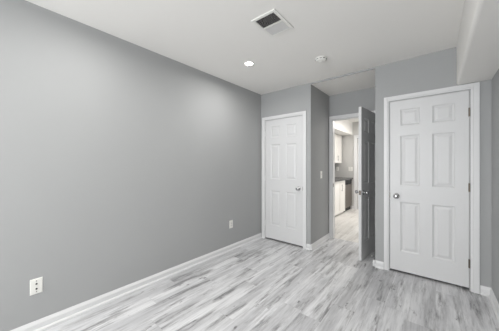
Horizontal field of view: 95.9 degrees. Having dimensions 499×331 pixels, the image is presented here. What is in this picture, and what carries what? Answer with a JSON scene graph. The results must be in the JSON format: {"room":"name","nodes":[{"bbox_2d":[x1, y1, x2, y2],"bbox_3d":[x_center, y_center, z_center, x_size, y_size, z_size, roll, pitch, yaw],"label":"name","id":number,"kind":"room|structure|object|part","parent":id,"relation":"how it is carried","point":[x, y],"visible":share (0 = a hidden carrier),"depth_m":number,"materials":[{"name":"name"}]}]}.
{"room":"empty bedroom","nodes":[
{"label":"empty bedroom","id":0,"kind":"room"},
{"bbox_2d":[0,0,260,330],"bbox_3d":[-1.655,0.025,1.773,0.100,2.500,7.225,0,0,40],"label":"wall","id":1,"kind":"structure","parent":0,"point":[123,163],"depth_m":2.08,"materials":[{"name":"grey paint"}]},
{"bbox_2d":[30,277,42,295],"bbox_3d":[-1.628,0.928,1.720,0.009,0.117,0.072,0,0,40],"label":"jack plate","id":2,"kind":"object","parent":1,"relation":"attached to","point":[36,285],"visible":1,"depth_m":1.72,"materials":[{"name":"white plastic"}]},
{"bbox_2d":[10,233,261,330],"bbox_3d":[-1.815,1.233,1.481,0.026,0.084,6.370,0,0,40],"label":"baseboard","id":3,"kind":"structure","parent":1,"relation":"attached to","point":[44,323],"depth_m":2.17,"materials":[{"name":"white paint"}]},
{"bbox_2d":[229,220,232,228],"bbox_3d":[-0.273,0.887,3.359,0.009,0.117,0.072,0,0,40],"label":"power outlet","id":4,"kind":"object","parent":1,"relation":"attached to","point":[230,221],"visible":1,"depth_m":3.35,"materials":[{"name":"white plastic"}]},
{"bbox_2d":[26,0,464,121],"bbox_3d":[0.458,-1.255,2.022,3.270,0.100,10.300,0,0,40],"label":"ceiling","id":5,"kind":"structure","parent":0,"point":[216,38],"depth_m":2.10,"materials":[{"name":"white paint"}]},
{"bbox_2d":[244,61,253,65],"bbox_3d":[-0.006,-1.224,2.720,0.132,0.010,0.132,0,0,40],"label":"recessed light","id":6,"kind":"object","parent":5,"relation":"in","point":[247,63],"visible":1,"depth_m":2.72,"materials":[{"name":"white plastic"}]},
{"bbox_2d":[251,8,293,37],"bbox_3d":[0.202,-1.219,1.955,0.240,0.011,0.314,0,0,40],"label":"ceiling vent","id":7,"kind":"object","parent":5,"relation":"in","point":[271,22],"visible":1,"depth_m":1.94,"materials":[{"name":"white plastic"}]},
{"bbox_2d":[315,56,326,62],"bbox_3d":[0.824,-1.206,2.593,0.136,0.037,0.136,0,0,40],"label":"smoke detector","id":8,"kind":"object","parent":5,"relation":"attached to","point":[320,59],"visible":1,"depth_m":2.56,"materials":[{"name":"white plastic"}]},
{"bbox_2d":[335,120,351,135],"bbox_3d":[1.816,-1.045,5.586,0.620,0.360,2.875,0,0,40],"label":"soffit","id":9,"kind":"structure","parent":5,"relation":"attached to","point":[342,127],"depth_m":6.00,"materials":[{"name":"white paint"}]},
{"bbox_2d":[456,0,498,84],"bbox_3d":[0.216,-1.025,-0.198,0.250,0.400,6.370,0,0,40],"label":"soffit","id":10,"kind":"structure","parent":5,"relation":"attached to","point":[477,49],"depth_m":1.61,"materials":[{"name":"white paint"}]},
{"bbox_2d":[43,209,498,330],"bbox_3d":[0.458,1.315,2.022,3.270,0.080,10.300,0,0,40],"label":"floor","id":11,"kind":"structure","parent":0,"point":[267,284],"depth_m":2.15,"materials":[{"name":"grey laminate"}]},
{"bbox_2d":[335,181,340,215],"bbox_3d":[1.916,0.841,5.690,0.636,0.868,0.610,0,0,40],"label":"base cabinet","id":12,"kind":"object","parent":11,"relation":"on","point":[337,184],"visible":0.2,"depth_m":5.58,"materials":[{"name":"white paint"}]},
{"bbox_2d":[335,177,352,181],"bbox_3d":[2.104,0.388,5.914,0.643,0.036,1.998,0,0,40],"label":"countertop","id":13,"kind":"structure","parent":12,"relation":"on","point":[337,179],"depth_m":6.08,"materials":[{"name":"stone"}]},
{"bbox_2d":[341,180,344,212],"bbox_3d":[2.230,0.841,6.071,0.636,0.868,0.368,0,0,40],"label":"base cabinet","id":14,"kind":"object","parent":11,"relation":"on","point":[342,182],"visible":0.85,"depth_m":5.88,"materials":[{"name":"white paint"}]},
{"bbox_2d":[344,179,351,211],"bbox_3d":[2.532,0.842,6.446,0.623,0.866,0.583,0,0,40],"label":"dishwasher","id":15,"kind":"object","parent":11,"relation":"on","point":[348,183],"visible":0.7,"depth_m":6.23,"materials":[{"name":"metal"}]},
{"bbox_3d":[2.748,0.475,6.268,0.036,0.128,0.579,0,0,40],"label":"control panel","id":16,"kind":"part","parent":15,"relation":"part of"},
{"bbox_2d":[314,86,328,241],"bbox_3d":[1.148,0.025,3.719,0.100,2.500,0.655,0,0,40],"label":"wall","id":17,"kind":"structure","parent":0,"point":[321,100],"depth_m":3.67,"materials":[{"name":"grey paint"}]},
{"bbox_2d":[310,233,329,250],"bbox_3d":[1.156,1.233,3.630,0.026,0.084,0.781,0,0,40],"label":"baseboard","id":18,"kind":"structure","parent":17,"relation":"attached to","point":[325,238],"depth_m":3.59,"materials":[{"name":"white paint"}]},
{"bbox_2d":[329,110,374,237],"bbox_3d":[1.738,0.218,3.709,0.808,2.114,0.118,0,0,40],"label":"door frame","id":19,"kind":"structure","parent":17,"relation":"attached to","point":[331,118],"depth_m":3.91,"materials":[{"name":"white paint"}]},
{"bbox_2d":[335,122,358,208],"bbox_3d":[3.708,0.025,5.952,3.270,2.500,0.100,0,0,40],"label":"wall","id":20,"kind":"structure","parent":0,"point":[347,140],"depth_m":6.55,"materials":[{"name":"paint"}]},
{"bbox_2d":[354,135,358,209],"bbox_3d":[3.360,0.215,6.163,0.954,2.120,0.018,0,0,40],"label":"door frame","id":21,"kind":"structure","parent":20,"relation":"attached to","point":[355,136],"depth_m":6.43,"materials":[{"name":"white paint"}]},
{"bbox_2d":[358,139,358,208],"bbox_3d":[3.388,0.260,6.196,0.764,2.010,0.102,0,0,40],"label":"door","id":22,"kind":"structure","parent":20,"relation":"in","point":[358,139],"depth_m":6.44,"materials":[{"name":"white paint"}]},
{"bbox_2d":[329,87,374,119],"bbox_3d":[1.812,0.025,3.659,3.270,2.500,0.100,0,0,40],"label":"wall","id":23,"kind":"structure","parent":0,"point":[349,102],"depth_m":3.70,"materials":[{"name":"grey paint"}]},
{"bbox_2d":[261,47,491,290],"bbox_3d":[1.305,0.025,3.099,2.773,2.500,0.100,0,0,40],"label":"wall","id":24,"kind":"structure","parent":0,"point":[435,70],"depth_m":2.65,"materials":[{"name":"grey paint"}]},
{"bbox_2d":[262,111,305,248],"bbox_3d":[0.557,0.230,3.676,0.822,2.091,0.163,0,0,40],"label":"door","id":25,"kind":"structure","parent":24,"relation":"in","point":[283,139],"depth_m":3.65,"materials":[{"name":"white paint"}]},
{"bbox_2d":[306,244,311,250],"bbox_3d":[0.890,1.233,3.360,0.091,0.084,0.026,0,0,40],"label":"baseboard","id":26,"kind":"structure","parent":24,"relation":"attached to","point":[307,245],"depth_m":3.37,"materials":[{"name":"white paint"}]},
{"bbox_2d":[311,67,374,83],"bbox_3d":[1.247,-1.214,3.090,0.855,0.022,0.012,0,0,40],"label":"trim","id":27,"kind":"structure","parent":24,"relation":"attached to","point":[368,69],"depth_m":3.04,"materials":[{"name":"grey paint"}]},
{"bbox_2d":[355,107,374,260],"bbox_3d":[1.712,0.248,3.225,0.706,2.034,0.169,0,0,-45],"label":"door","id":28,"kind":"structure","parent":24,"relation":"in","point":[366,191],"depth_m":3.11,"materials":[{"name":"white paint"}]},
{"bbox_2d":[373,260,383,269],"bbox_3d":[1.590,1.233,2.782,0.118,0.084,0.026,0,0,40],"label":"baseboard","id":29,"kind":"structure","parent":24,"relation":"attached to","point":[378,264],"depth_m":2.77,"materials":[{"name":"white paint"}]},
{"bbox_2d":[384,82,479,293],"bbox_3d":[1.974,0.230,2.505,0.820,2.091,0.163,0,0,40],"label":"door","id":30,"kind":"structure","parent":24,"relation":"in","point":[427,138],"depth_m":2.46,"materials":[{"name":"white paint"}]},
{"bbox_3d":[1.725,0.370,2.649,0.064,0.064,0.067,0,0,40],"label":"knob","id":31,"kind":"part","parent":30,"relation":"part of","materials":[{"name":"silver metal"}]},
{"bbox_2d":[480,285,490,296],"bbox_3d":[2.304,1.233,2.192,0.078,0.084,0.026,0,0,40],"label":"baseboard","id":32,"kind":"structure","parent":24,"relation":"attached to","point":[485,291],"depth_m":2.19,"materials":[{"name":"white paint"}]},
{"bbox_2d":[492,69,498,302],"bbox_3d":[0.560,0.025,-0.057,0.100,2.500,7.225,0,0,40],"label":"wall","id":33,"kind":"structure","parent":0,"point":[495,80],"depth_m":2.03,"materials":[{"name":"grey paint"}]},
{"bbox_2d":[488,288,498,322],"bbox_3d":[0.303,1.233,-0.270,0.026,0.084,6.370,0,0,40],"label":"baseboard","id":34,"kind":"structure","parent":33,"relation":"attached to","point":[495,305],"depth_m":2.00,"materials":[{"name":"white paint"}]},
{"bbox_3d":[1.538,0.025,5.816,0.100,2.500,2.875,0,0,40],"label":"wall","id":35,"kind":"structure","parent":0,"visible":0},
{"bbox_2d":[335,134,336,162],"bbox_3d":[2.147,-0.450,6.176,0.373,0.800,0.595,0,0,40],"label":"upper cabinet","id":36,"kind":"object","parent":35,"relation":"attached to","point":[335,134],"visible":0.12,"depth_m":6.25,"materials":[{"name":"white paint"}]},
{"bbox_2d":[337,135,341,162],"bbox_3d":[2.467,-0.450,6.563,0.373,0.800,0.398,0,0,40],"label":"upper cabinet","id":37,"kind":"object","parent":35,"relation":"attached to","point":[339,138],"visible":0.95,"depth_m":6.50,"materials":[{"name":"white paint"}]}
]}

